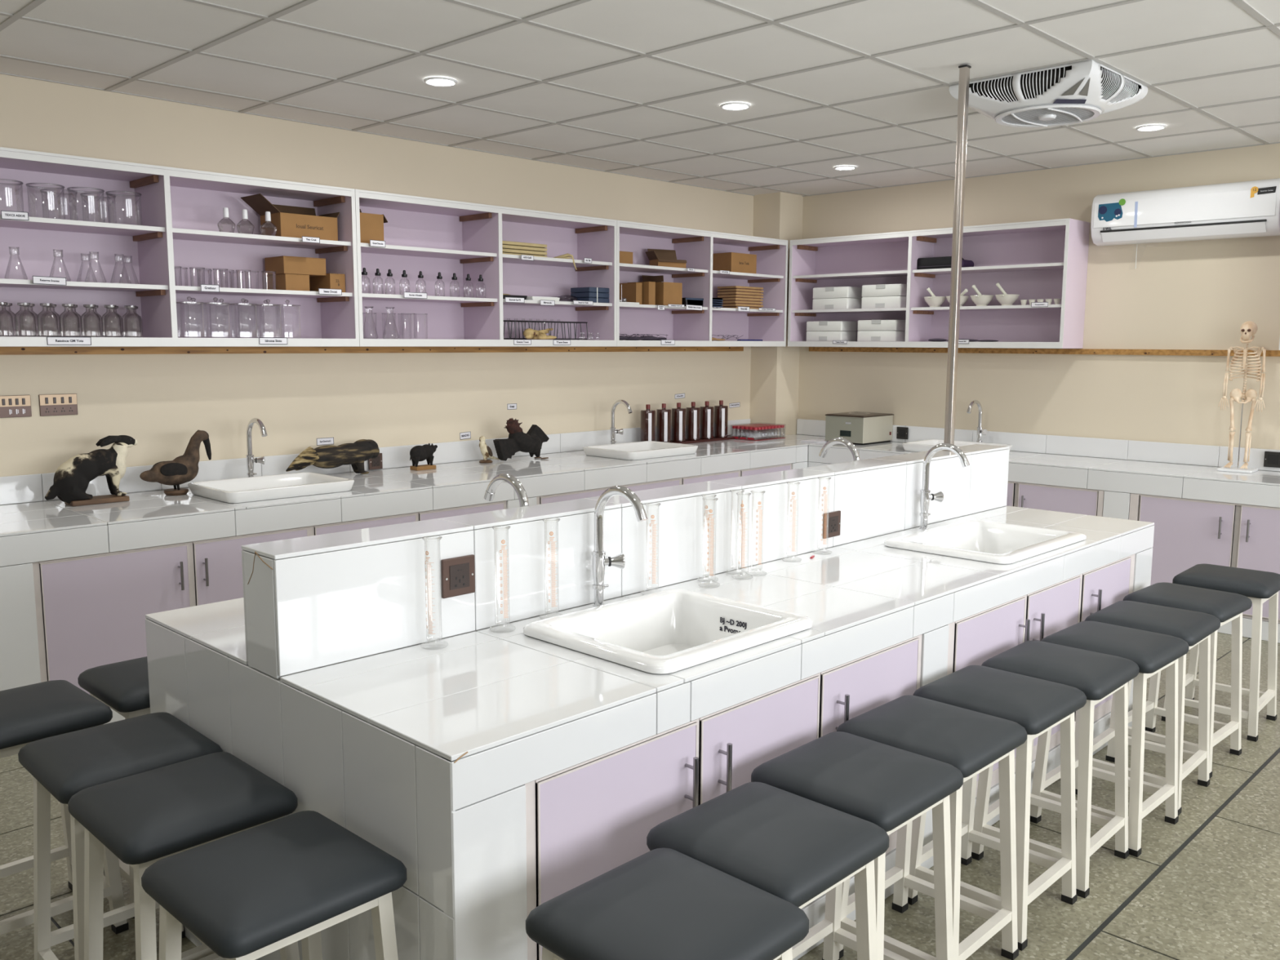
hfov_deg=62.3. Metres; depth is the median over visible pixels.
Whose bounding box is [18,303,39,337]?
bottle
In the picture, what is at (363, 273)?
dropper bottle
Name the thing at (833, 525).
wall socket
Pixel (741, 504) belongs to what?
cylinder
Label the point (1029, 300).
crucible
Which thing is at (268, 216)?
bottle
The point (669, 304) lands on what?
name card
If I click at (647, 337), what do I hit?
net
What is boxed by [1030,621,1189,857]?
stool
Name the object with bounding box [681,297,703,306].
basket
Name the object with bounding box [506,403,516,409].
name card
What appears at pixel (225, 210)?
bottle
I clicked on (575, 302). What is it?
name card
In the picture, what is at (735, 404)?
name card
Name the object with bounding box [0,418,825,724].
countertop
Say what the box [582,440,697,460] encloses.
sink
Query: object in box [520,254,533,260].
name card
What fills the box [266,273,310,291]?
carton
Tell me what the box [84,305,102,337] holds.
bottle
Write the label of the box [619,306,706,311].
shelf
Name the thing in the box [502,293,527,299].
tray
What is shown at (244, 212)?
bottle
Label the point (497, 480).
tap
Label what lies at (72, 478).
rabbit
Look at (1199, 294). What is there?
wall
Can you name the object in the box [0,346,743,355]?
trim
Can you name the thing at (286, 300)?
jar
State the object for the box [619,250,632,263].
carton
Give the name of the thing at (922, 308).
shelf
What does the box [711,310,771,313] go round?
shelf
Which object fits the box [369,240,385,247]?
name card
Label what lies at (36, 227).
shelf
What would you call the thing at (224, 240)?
shelf
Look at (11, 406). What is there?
switch plate
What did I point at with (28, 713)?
stool
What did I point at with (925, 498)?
tap
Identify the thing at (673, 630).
sink
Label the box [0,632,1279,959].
floor
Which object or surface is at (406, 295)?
name card
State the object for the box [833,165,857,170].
recessed light
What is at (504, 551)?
cylinder
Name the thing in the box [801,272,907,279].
shelf
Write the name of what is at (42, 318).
bottle
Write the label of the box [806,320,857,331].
foam box
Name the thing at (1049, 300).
crucible
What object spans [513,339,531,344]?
name card
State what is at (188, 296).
jar
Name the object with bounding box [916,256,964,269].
case
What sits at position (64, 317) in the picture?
bottle
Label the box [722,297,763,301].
wooden tray
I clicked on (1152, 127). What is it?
recessed light
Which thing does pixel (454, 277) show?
dropper bottle
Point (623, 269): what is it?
shelf
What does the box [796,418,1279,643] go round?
countertop
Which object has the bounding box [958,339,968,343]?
name card
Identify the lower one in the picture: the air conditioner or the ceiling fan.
the air conditioner
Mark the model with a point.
(1249, 328)
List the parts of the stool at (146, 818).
leg, leg, seat, seat frame, leg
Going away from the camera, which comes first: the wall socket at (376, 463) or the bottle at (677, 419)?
the wall socket at (376, 463)
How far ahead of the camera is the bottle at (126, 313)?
4.58 m
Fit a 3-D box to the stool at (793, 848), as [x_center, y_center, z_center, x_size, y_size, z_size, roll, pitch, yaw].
[0.240,0.942,2.031,0.341,0.610,0.341,7,10,44]
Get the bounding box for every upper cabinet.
[0,146,359,346]
[355,189,617,346]
[616,220,787,346]
[787,217,1089,348]
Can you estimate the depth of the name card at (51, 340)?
4.28 m
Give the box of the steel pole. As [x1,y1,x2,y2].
[942,64,971,451]
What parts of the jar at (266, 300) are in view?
lid plate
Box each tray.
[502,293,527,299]
[525,296,559,301]
[671,434,746,444]
[717,285,763,289]
[717,288,763,292]
[717,292,763,295]
[717,294,763,297]
[721,303,763,306]
[721,306,758,309]
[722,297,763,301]
[722,301,762,303]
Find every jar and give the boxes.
[177,296,203,303]
[179,297,207,304]
[205,297,229,304]
[208,298,235,305]
[233,299,259,306]
[234,298,257,305]
[259,300,275,306]
[261,299,281,306]
[280,299,300,306]
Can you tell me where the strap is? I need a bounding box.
[553,253,576,270]
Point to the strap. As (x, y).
(565, 255)
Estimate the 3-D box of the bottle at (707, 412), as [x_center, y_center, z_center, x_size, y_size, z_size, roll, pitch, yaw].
[0.472,-0.424,7.493,0.100,0.266,0.100,7,10,44]
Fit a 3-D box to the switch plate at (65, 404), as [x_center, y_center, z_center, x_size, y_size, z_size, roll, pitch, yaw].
[-2.515,-0.326,4.582,0.010,0.092,0.150,7,10,44]
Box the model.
[1217,320,1266,473]
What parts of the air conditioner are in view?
panel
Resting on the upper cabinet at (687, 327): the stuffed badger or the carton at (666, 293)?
the carton at (666, 293)
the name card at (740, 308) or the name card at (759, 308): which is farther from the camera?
the name card at (759, 308)
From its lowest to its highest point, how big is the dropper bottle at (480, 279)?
0.131 m
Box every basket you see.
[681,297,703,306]
[712,297,723,307]
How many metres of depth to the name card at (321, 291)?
5.08 m
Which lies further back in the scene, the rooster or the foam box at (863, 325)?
the foam box at (863, 325)
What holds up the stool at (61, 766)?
on the floor
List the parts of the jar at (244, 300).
lid plate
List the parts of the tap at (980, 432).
spout, knob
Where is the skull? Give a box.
[523,328,556,339]
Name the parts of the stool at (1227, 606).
leg, leg, seat, leg, seat frame, leg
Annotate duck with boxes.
[139,430,211,495]
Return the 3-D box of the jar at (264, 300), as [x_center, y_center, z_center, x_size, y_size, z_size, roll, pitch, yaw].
[-1.804,-0.776,5.112,0.092,0.181,0.092,7,10,44]
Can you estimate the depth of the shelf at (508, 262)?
6.28 m
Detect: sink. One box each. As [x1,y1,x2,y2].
[187,471,354,503]
[523,588,812,674]
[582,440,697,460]
[884,519,1086,564]
[902,439,1012,452]
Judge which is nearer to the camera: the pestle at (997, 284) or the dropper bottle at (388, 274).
the dropper bottle at (388, 274)
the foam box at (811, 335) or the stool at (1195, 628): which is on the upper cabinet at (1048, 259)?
the foam box at (811, 335)
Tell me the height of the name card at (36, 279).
0.031 m
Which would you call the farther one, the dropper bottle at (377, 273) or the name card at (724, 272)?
the name card at (724, 272)
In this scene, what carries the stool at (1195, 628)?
on the floor
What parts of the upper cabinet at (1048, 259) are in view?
panel, panel, panel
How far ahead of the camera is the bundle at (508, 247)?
6.04 m
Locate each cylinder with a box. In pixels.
[425,551,435,634]
[499,539,509,617]
[547,531,557,606]
[648,515,657,583]
[702,505,711,570]
[706,509,714,574]
[738,503,746,568]
[739,501,742,561]
[755,501,763,564]
[789,492,797,551]
[820,487,826,544]
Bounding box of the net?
[619,333,666,340]
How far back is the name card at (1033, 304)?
6.36 m
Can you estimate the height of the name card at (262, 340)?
0.031 m
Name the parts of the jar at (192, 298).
lid plate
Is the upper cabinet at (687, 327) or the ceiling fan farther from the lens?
the upper cabinet at (687, 327)
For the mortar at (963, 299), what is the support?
on the upper cabinet at (1048, 259)
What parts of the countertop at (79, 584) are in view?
door, handle, handle, door, door, frame, door, door, door, door, door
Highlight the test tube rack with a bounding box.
[503,320,588,339]
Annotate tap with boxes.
[245,417,267,477]
[484,473,528,506]
[591,485,648,607]
[609,399,632,444]
[818,437,859,461]
[919,443,969,529]
[966,400,987,442]
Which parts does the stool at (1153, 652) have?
leg, leg, seat, leg, seat frame, leg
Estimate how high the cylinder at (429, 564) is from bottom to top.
0.252 m
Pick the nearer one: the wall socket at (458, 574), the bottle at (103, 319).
the wall socket at (458, 574)
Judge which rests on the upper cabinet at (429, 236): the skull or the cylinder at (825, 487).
the skull
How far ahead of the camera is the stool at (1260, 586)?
4.13 m
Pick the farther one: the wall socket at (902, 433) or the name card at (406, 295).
the wall socket at (902, 433)
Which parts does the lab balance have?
plate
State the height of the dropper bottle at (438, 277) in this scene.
0.131 m
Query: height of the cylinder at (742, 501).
0.252 m
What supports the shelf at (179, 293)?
attached to the upper cabinet at (146, 237)
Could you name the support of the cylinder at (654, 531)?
on the bench
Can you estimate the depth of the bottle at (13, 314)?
4.33 m
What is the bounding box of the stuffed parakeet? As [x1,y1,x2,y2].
[479,435,499,462]
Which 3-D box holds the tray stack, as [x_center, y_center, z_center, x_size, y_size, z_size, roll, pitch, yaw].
[0.716,-1.296,7.555,0.170,0.158,0.321,7,10,44]
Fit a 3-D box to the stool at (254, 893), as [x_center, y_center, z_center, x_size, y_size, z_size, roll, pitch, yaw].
[-0.639,0.957,1.887,0.341,0.610,0.341,7,10,43]
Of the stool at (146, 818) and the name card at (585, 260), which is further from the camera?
the name card at (585, 260)
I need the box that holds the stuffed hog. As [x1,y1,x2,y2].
[409,443,437,471]
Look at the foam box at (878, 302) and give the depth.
7.17 m
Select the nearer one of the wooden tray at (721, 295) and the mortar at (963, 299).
the mortar at (963, 299)
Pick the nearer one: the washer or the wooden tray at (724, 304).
the washer
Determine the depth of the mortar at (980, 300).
6.71 m
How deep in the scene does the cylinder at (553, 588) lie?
2.63 m
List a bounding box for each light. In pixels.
[423,76,457,86]
[720,102,751,110]
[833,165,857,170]
[1135,124,1166,131]
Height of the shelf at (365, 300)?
0.018 m
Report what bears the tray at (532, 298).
on the upper cabinet at (429, 236)
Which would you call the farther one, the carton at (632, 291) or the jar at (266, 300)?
the carton at (632, 291)
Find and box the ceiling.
[0,0,1279,196]
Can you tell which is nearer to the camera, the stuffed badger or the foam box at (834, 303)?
the stuffed badger
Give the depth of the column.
7.86 m
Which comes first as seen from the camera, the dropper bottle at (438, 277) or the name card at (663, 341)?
the dropper bottle at (438, 277)
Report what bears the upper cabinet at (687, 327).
attached to the wall at (160, 402)
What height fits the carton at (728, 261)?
0.140 m
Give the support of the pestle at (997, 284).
in the mortar at (1008, 299)
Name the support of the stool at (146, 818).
on the floor
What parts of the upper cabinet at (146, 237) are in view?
panel, panel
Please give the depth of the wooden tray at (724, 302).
7.46 m
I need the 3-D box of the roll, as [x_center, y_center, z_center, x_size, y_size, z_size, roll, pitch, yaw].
[2.099,-1.395,6.847,0.058,0.058,0.143,7,10,44]
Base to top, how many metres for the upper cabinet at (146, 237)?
0.756 m
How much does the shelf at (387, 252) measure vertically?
0.018 m
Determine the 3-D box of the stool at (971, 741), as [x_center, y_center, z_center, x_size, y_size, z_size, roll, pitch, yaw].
[0.699,0.873,2.577,0.341,0.610,0.341,7,10,44]
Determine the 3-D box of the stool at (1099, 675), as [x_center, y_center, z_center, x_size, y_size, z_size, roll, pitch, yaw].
[1.209,0.809,3.087,0.341,0.610,0.341,7,10,43]
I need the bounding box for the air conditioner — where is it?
[1090,177,1279,267]
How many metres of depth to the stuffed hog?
5.72 m
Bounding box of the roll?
[961,259,973,267]
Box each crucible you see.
[1020,299,1026,305]
[1028,299,1035,305]
[1045,298,1052,304]
[1053,298,1061,304]
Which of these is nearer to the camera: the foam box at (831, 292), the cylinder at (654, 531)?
the cylinder at (654, 531)
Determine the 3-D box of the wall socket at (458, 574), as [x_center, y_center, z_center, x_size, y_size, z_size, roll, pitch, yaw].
[-0.426,0.226,2.486,0.011,0.092,0.092,7,10,44]
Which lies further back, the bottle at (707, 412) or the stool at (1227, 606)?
the bottle at (707, 412)
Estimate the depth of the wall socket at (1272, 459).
5.80 m
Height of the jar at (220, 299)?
0.181 m
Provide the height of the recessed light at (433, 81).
0.008 m
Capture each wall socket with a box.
[368,453,382,470]
[440,554,475,598]
[822,510,840,538]
[896,426,908,439]
[1263,451,1279,467]
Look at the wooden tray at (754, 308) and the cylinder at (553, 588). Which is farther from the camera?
the wooden tray at (754, 308)
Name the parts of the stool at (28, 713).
seat frame, seat, leg, leg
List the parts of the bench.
door, handle, handle, door, frame, handle, door, door, handle, handle, door, handle, door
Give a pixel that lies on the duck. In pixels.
(184, 468)
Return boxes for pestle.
[926,287,935,296]
[960,288,968,295]
[972,284,981,294]
[995,282,1006,294]
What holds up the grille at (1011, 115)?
attached to the ceiling fan
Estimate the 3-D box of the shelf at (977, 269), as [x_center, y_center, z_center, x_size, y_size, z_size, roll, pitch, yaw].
[2.246,-1.336,6.705,1.014,0.018,0.272,7,10,44]
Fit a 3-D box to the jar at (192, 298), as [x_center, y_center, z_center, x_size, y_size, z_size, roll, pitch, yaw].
[-2.048,-0.745,4.865,0.092,0.181,0.092,7,10,44]
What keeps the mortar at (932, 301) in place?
on the upper cabinet at (1048, 259)
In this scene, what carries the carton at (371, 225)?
on the upper cabinet at (429, 236)
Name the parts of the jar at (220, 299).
lid plate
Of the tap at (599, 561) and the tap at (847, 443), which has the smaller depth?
the tap at (599, 561)
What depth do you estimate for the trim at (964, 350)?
6.61 m
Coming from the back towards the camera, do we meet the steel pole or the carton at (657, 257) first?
the carton at (657, 257)
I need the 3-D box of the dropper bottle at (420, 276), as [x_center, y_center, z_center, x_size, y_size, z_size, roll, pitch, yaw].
[-1.155,-1.034,5.581,0.052,0.131,0.052,7,10,44]
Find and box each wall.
[0,74,753,476]
[797,142,1279,449]
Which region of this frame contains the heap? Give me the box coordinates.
[928,338,999,342]
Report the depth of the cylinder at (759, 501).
3.14 m
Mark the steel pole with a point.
(964, 70)
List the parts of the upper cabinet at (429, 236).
panel, panel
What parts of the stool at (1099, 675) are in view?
leg, leg, seat, leg, seat frame, leg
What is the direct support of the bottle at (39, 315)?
on the upper cabinet at (146, 237)
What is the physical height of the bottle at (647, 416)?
0.266 m
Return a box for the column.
[749,191,803,436]
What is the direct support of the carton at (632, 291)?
on the upper cabinet at (687, 327)
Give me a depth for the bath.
7.31 m
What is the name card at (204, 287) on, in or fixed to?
attached to the upper cabinet at (146, 237)
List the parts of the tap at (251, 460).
spout, knob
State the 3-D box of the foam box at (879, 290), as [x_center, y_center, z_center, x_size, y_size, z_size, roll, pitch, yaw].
[1.700,-1.295,7.252,0.306,0.080,0.204,7,10,44]
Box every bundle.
[502,240,546,257]
[737,339,762,341]
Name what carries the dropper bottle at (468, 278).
on the upper cabinet at (429, 236)
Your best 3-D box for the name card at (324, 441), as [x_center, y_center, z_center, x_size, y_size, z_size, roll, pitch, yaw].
[-1.638,-0.201,5.511,0.002,0.037,0.098,7,10,44]
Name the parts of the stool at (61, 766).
leg, leg, seat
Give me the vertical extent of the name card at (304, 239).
0.027 m
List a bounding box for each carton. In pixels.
[240,193,339,240]
[264,255,326,276]
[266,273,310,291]
[309,273,345,292]
[359,208,387,243]
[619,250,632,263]
[619,282,642,304]
[626,281,655,305]
[641,275,682,305]
[645,248,686,268]
[712,252,756,273]
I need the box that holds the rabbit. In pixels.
[44,435,137,506]
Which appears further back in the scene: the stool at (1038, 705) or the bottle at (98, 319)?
the bottle at (98, 319)
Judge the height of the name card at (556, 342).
0.030 m
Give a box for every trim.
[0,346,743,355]
[808,346,1279,356]
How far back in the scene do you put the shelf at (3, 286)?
4.44 m
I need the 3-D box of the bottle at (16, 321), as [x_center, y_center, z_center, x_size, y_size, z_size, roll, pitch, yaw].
[-2.484,-0.648,4.277,0.073,0.136,0.073,-4,8,-27]
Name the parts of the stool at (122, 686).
seat, seat frame, leg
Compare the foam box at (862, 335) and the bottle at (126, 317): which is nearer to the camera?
the bottle at (126, 317)
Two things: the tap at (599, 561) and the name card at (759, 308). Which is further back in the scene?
the name card at (759, 308)
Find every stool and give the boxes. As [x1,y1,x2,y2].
[0,680,128,934]
[17,711,222,959]
[67,751,299,959]
[77,656,150,919]
[141,810,406,959]
[525,847,808,959]
[646,782,888,959]
[751,731,963,959]
[836,695,1026,959]
[907,665,1086,951]
[971,640,1139,897]
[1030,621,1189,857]
[1084,600,1220,815]
[1123,582,1252,778]
[1161,564,1279,742]
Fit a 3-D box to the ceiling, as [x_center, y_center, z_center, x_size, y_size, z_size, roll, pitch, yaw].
[0.324,-1.443,2.312,7.010,0.121,9.190,7,10,44]
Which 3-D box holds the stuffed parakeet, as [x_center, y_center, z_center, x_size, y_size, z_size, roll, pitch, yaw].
[-0.853,-0.181,6.108,0.080,0.154,0.181,7,10,44]
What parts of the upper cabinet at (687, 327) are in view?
panel, panel, brown cord coil, loose cord, panel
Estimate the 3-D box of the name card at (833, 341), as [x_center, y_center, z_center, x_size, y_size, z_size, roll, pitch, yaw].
[1.391,-0.960,7.369,0.119,0.023,0.002,7,10,44]
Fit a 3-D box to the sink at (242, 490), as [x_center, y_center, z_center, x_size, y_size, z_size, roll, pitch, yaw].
[-1.682,0.081,4.855,0.444,0.152,0.614,7,10,44]
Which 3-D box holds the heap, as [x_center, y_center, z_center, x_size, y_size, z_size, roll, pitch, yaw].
[2.096,-0.906,6.871,0.489,0.022,0.089,7,10,44]
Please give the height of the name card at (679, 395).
0.038 m
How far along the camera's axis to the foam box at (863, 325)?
7.20 m
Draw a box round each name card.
[0,210,28,220]
[32,275,66,285]
[46,336,91,345]
[200,284,219,292]
[258,337,287,344]
[302,235,319,243]
[316,437,333,445]
[318,288,342,294]
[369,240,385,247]
[403,292,426,298]
[459,431,471,439]
[505,297,524,302]
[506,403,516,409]
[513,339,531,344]
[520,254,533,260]
[540,299,555,305]
[553,339,570,345]
[573,300,593,305]
[583,257,591,263]
[657,305,664,310]
[661,339,675,344]
[667,303,684,307]
[674,393,684,399]
[685,304,702,310]
[687,267,694,271]
[720,270,729,274]
[728,402,739,408]
[737,306,749,311]
[758,307,775,311]
[832,340,847,343]
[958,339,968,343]
[1031,302,1048,306]
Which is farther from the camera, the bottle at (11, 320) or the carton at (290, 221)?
the carton at (290, 221)
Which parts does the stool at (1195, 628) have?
leg, seat, leg, seat frame, leg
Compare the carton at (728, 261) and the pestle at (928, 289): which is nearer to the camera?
the pestle at (928, 289)
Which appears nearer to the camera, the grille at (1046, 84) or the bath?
the grille at (1046, 84)
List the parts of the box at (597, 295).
drawer, drawer, drawer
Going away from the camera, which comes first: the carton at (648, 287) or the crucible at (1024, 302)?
the crucible at (1024, 302)
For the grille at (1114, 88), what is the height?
0.092 m
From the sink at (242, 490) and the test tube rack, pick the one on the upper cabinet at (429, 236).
the test tube rack
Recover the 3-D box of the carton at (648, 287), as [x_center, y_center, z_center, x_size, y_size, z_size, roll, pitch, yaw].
[0.008,-1.204,6.855,0.195,0.150,0.060,7,10,44]
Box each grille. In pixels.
[973,66,1064,102]
[994,104,1102,127]
[1100,67,1137,102]
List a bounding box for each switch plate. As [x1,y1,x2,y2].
[0,395,31,417]
[38,393,78,416]
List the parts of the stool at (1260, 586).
leg, seat, leg, seat frame, leg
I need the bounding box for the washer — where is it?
[608,556,611,566]
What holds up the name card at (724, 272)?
attached to the upper cabinet at (687, 327)
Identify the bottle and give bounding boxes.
[0,302,13,336]
[0,302,16,336]
[14,302,36,336]
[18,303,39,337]
[36,302,58,337]
[40,303,61,337]
[58,303,79,337]
[62,304,82,337]
[80,304,101,337]
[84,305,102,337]
[101,304,121,337]
[105,305,123,337]
[121,305,141,337]
[124,306,142,337]
[217,207,235,232]
[236,208,254,234]
[259,211,277,235]
[361,267,367,275]
[374,268,380,275]
[386,269,392,276]
[401,270,407,277]
[417,271,423,278]
[436,271,442,279]
[451,273,457,279]
[465,274,471,280]
[478,274,483,281]
[640,404,655,441]
[656,403,671,442]
[671,402,685,441]
[685,401,700,440]
[700,400,714,439]
[713,400,728,438]
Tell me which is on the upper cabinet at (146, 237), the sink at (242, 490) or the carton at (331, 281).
the carton at (331, 281)
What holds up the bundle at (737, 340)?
on the upper cabinet at (687, 327)
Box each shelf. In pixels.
[0,219,160,235]
[0,283,161,291]
[172,232,347,248]
[175,289,342,297]
[360,246,496,259]
[362,297,488,302]
[502,257,608,267]
[502,302,599,306]
[619,266,701,274]
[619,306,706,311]
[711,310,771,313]
[712,273,777,279]
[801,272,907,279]
[804,310,906,313]
[919,265,1063,274]
[920,306,1061,311]
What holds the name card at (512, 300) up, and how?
attached to the upper cabinet at (429, 236)
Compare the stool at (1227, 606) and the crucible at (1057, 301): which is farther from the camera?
the crucible at (1057, 301)
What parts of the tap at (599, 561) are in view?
knob, spout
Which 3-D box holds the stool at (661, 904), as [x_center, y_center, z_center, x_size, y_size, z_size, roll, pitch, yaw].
[0.043,0.979,1.742,0.341,0.610,0.341,7,10,44]
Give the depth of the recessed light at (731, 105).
4.83 m
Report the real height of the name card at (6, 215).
0.032 m
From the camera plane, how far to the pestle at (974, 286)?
6.76 m
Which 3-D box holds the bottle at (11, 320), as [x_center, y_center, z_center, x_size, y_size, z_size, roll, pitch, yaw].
[-2.541,-0.640,4.218,0.073,0.136,0.073,7,10,44]
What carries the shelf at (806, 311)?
attached to the upper cabinet at (1048, 259)
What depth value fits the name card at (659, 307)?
6.72 m
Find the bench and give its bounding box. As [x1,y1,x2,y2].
[145,444,1154,959]
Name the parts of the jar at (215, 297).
lid plate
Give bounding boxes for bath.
[825,411,893,444]
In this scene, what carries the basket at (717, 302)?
on the upper cabinet at (687, 327)
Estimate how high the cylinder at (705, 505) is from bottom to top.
0.252 m
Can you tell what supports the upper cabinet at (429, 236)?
attached to the wall at (160, 402)
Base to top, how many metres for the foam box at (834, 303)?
0.077 m
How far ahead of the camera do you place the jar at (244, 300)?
5.04 m
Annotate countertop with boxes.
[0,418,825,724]
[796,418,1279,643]
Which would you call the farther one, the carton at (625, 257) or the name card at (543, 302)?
the carton at (625, 257)
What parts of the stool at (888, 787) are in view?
leg, seat, leg, seat frame, leg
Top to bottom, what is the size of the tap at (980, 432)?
0.329 m
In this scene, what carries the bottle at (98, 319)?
on the upper cabinet at (146, 237)
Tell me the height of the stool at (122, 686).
0.610 m
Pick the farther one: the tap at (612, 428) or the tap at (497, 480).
the tap at (612, 428)
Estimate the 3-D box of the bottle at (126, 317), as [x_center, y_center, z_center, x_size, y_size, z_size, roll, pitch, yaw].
[-2.233,-0.697,4.666,0.073,0.136,0.073,-2,8,-18]
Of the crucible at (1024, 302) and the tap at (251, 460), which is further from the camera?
the crucible at (1024, 302)
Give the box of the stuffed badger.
[285,439,379,474]
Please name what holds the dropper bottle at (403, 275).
on the upper cabinet at (429, 236)
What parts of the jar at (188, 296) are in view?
lid plate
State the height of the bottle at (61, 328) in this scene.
0.136 m
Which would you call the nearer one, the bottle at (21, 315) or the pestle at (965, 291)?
the bottle at (21, 315)
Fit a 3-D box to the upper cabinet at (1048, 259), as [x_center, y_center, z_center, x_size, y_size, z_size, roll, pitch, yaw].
[1.898,-1.264,7.048,2.012,0.756,0.301,7,10,44]
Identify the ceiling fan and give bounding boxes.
[949,59,1147,127]
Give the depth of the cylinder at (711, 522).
2.99 m
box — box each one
[570,287,608,302]
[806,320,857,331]
[806,331,856,341]
[812,297,862,309]
[813,286,862,298]
[857,320,905,330]
[857,330,905,341]
[861,296,906,308]
[862,284,906,297]
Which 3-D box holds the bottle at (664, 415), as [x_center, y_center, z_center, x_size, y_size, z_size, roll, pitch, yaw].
[0.161,-0.385,7.177,0.100,0.266,0.100,7,10,44]
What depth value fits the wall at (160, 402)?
5.44 m
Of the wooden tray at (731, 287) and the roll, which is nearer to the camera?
the roll
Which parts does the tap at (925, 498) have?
knob, spout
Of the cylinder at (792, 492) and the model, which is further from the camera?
the model
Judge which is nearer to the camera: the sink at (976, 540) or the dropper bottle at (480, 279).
the sink at (976, 540)
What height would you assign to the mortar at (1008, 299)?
0.069 m
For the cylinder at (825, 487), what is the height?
0.252 m
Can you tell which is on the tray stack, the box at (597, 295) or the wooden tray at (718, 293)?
the wooden tray at (718, 293)
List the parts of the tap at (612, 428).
knob, spout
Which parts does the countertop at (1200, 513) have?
door, handle, frame, door, door, handle, handle, door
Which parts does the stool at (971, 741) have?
leg, leg, seat, leg, seat frame, leg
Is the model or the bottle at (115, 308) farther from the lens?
the model
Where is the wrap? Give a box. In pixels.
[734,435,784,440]
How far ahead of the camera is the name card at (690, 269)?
6.89 m
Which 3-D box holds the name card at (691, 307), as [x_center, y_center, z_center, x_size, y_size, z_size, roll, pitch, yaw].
[0.356,-1.131,6.946,0.002,0.033,0.160,7,9,44]
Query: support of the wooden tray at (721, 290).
on the tray stack
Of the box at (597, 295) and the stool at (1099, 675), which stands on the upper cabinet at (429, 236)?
the box at (597, 295)
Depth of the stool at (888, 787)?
2.25 m
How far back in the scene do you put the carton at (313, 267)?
5.09 m
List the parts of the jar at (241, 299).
lid plate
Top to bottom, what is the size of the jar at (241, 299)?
0.181 m
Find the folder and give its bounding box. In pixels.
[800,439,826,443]
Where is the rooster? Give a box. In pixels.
[493,417,549,461]
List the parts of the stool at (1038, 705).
leg, leg, seat, leg, seat frame, leg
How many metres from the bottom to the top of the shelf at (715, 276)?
0.018 m
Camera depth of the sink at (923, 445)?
6.84 m
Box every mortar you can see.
[924,296,946,306]
[946,295,968,306]
[970,294,994,306]
[995,293,1019,305]
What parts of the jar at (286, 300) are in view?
lid plate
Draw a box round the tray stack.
[717,285,763,309]
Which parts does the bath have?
panel, frame, lid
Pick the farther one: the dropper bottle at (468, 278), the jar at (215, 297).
the dropper bottle at (468, 278)
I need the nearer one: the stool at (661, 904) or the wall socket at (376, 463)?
the stool at (661, 904)
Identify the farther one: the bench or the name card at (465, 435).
the name card at (465, 435)
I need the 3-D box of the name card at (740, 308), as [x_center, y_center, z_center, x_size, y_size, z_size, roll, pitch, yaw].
[0.716,-1.180,7.311,0.002,0.033,0.127,7,10,44]
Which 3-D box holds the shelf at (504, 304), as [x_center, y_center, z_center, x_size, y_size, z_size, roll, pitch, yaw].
[-0.582,-1.043,6.252,0.312,0.018,0.858,7,10,44]

